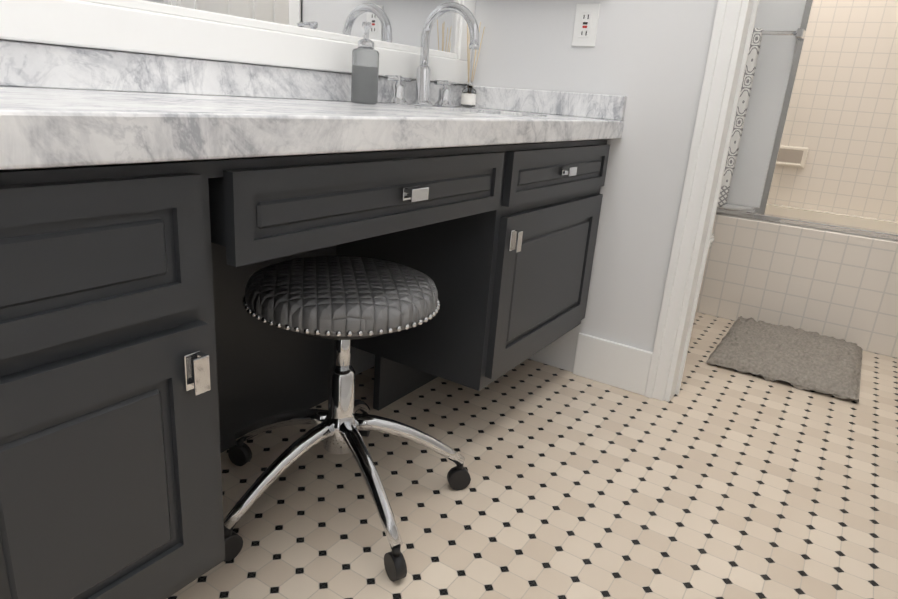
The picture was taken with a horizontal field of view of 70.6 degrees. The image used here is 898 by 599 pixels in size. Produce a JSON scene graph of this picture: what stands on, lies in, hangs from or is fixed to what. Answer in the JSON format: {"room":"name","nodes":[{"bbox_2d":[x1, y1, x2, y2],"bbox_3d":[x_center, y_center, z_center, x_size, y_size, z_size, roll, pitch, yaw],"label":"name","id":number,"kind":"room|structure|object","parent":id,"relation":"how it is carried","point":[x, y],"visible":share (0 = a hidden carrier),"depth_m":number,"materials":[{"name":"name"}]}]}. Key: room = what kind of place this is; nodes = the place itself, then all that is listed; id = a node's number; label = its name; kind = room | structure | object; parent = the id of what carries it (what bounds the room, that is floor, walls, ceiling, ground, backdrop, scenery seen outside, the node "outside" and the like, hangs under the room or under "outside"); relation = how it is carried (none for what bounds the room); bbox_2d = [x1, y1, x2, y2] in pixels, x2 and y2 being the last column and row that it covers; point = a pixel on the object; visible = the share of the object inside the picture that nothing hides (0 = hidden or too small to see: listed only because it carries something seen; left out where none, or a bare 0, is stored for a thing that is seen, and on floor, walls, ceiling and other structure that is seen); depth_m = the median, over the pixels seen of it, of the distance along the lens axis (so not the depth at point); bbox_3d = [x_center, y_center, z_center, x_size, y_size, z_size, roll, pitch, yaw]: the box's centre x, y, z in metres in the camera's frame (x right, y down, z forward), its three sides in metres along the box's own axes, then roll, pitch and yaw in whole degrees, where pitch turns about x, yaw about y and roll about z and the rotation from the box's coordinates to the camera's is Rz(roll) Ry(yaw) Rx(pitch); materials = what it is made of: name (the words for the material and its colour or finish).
{"room":"bathroom","nodes":[
{"label":"bathroom","id":0,"kind":"room"},
{"bbox_2d":[0,39,462,374],"bbox_3d":[-0.464,-0.905,1.296,0.120,2.560,5.620,15,21,30],"label":"wall","id":1,"kind":"structure","parent":0,"point":[361,360],"depth_m":1.96,"materials":[{"name":"white paint"}]},
{"bbox_2d":[0,40,463,105],"bbox_3d":[-0.704,-0.371,0.997,0.021,0.068,2.758,15,21,30],"label":"backsplash","id":2,"kind":"structure","parent":1,"relation":"attached to","point":[21,64],"depth_m":1.20,"materials":[{"name":"white stone"}]},
{"bbox_2d":[0,0,475,84],"bbox_3d":[-0.663,-1.046,0.752,0.029,1.365,2.806,15,21,30],"label":"mirror","id":3,"kind":"object","parent":1,"relation":"attached to","point":[324,35],"visible":0.88,"depth_m":1.37,"materials":[{"name":"white mirror"}]},
{"bbox_2d":[167,312,897,598],"bbox_3d":[0.765,1.192,-0.709,5.300,0.001,8.600,15,21,30],"label":"floor","id":4,"kind":"structure","parent":0,"point":[709,481],"depth_m":1.45,"materials":[{"name":"beige tile"}]},
{"bbox_2d":[0,138,619,598],"bbox_3d":[-0.512,0.137,1.007,0.561,0.757,2.758,15,21,30],"label":"bathroom vanity","id":5,"kind":"object","parent":4,"relation":"on","point":[156,212],"depth_m":0.81,"materials":[{"name":"grey wood"}]},
{"bbox_2d":[0,86,623,161],"bbox_3d":[-0.482,-0.253,0.879,0.564,0.050,2.758,15,21,30],"label":"countertop","id":6,"kind":"structure","parent":5,"relation":"on","point":[38,123],"depth_m":0.81,"materials":[{"name":"white stone"}]},
{"bbox_2d":[351,22,378,103],"bbox_3d":[-0.204,-0.579,1.554,0.068,0.188,0.066,15,21,30],"label":"soap dispenser","id":7,"kind":"object","parent":6,"relation":"on","point":[365,72],"visible":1,"depth_m":1.54,"materials":[{"name":"grey glass"}]},
{"bbox_2d":[380,2,478,105],"bbox_3d":[-0.009,-0.668,1.741,0.204,0.270,0.334,15,21,30],"label":"faucet","id":8,"kind":"object","parent":6,"relation":"on","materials":[{"name":"silver metal"}]},
{"bbox_2d":[461,22,484,107],"bbox_3d":[0.072,-0.742,2.009,0.047,0.255,0.088,15,21,30],"label":"reed diffuser","id":9,"kind":"object","parent":6,"relation":"on","point":[468,98],"visible":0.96,"depth_m":2.02,"materials":[{"name":"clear glass"}]},
{"bbox_2d":[224,256,470,581],"bbox_3d":[-0.238,0.192,1.302,0.560,0.507,0.555,15,21,30],"label":"stool","id":10,"kind":"object","parent":4,"relation":"on","point":[342,302],"visible":1,"depth_m":1.20,"materials":[{"name":"grey leather"}]},
{"bbox_2d":[708,233,713,249],"bbox_3d":[0.655,-0.281,2.530,0.760,0.774,0.460,15,21,30],"label":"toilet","id":11,"kind":"object","parent":4,"relation":"on","point":[711,240],"visible":0.02,"depth_m":2.33,"materials":[{"name":"white ceramic"}]},
{"bbox_2d":[706,316,862,401],"bbox_3d":[1.275,0.196,2.380,0.470,0.064,0.585,15,21,30],"label":"bath mat","id":12,"kind":"object","parent":4,"relation":"on","point":[800,359],"visible":1,"depth_m":2.28,"materials":[{"name":"grey fabric"}]},
{"bbox_2d":[696,0,897,357],"bbox_3d":[1.490,-0.890,2.801,1.602,1.883,0.815,15,21,30],"label":"bathtub","id":13,"kind":"object","parent":4,"relation":"on","point":[828,274],"visible":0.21,"depth_m":2.59,"materials":[{"name":"beige tile"}]},
{"bbox_2d":[469,0,738,377],"bbox_3d":[0.786,-0.916,1.623,1.630,2.560,0.120,15,21,30],"label":"wall","id":14,"kind":"structure","parent":0,"point":[648,58],"depth_m":1.88,"materials":[{"name":"white paint"}]},
{"bbox_2d":[464,86,626,117],"bbox_3d":[0.280,-0.611,1.961,0.540,0.068,0.020,15,21,30],"label":"backsplash","id":15,"kind":"structure","parent":14,"relation":"attached to","point":[538,101],"depth_m":1.93,"materials":[{"name":"white stone"}]},
{"bbox_2d":[572,3,599,46],"bbox_3d":[0.396,-0.795,1.840,0.072,0.116,0.009,15,21,30],"label":"outlet","id":16,"kind":"object","parent":14,"relation":"attached to","point":[585,24],"visible":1,"depth_m":1.84,"materials":[{"name":"white plastic"}]},
{"bbox_2d":[573,333,652,395],"bbox_3d":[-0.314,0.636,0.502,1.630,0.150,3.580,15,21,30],"label":"baseboard","id":17,"kind":"structure","parent":14,"relation":"attached to","point":[617,365],"depth_m":2.02,"materials":[{"name":"white wood"}]},
{"bbox_2d":[645,0,758,401],"bbox_3d":[1.066,-0.611,1.517,0.812,2.087,0.152,15,21,30],"label":"door frame","id":18,"kind":"structure","parent":14,"relation":"attached to","point":[728,52],"depth_m":1.78,"materials":[{"name":"white wood"}]},
{"bbox_2d":[767,0,897,221],"bbox_3d":[1.771,-1.315,3.075,1.630,2.560,0.120,15,21,30],"label":"wall","id":19,"kind":"structure","parent":0,"point":[841,123],"depth_m":3.03,"materials":[{"name":"beige tile"}]}
]}

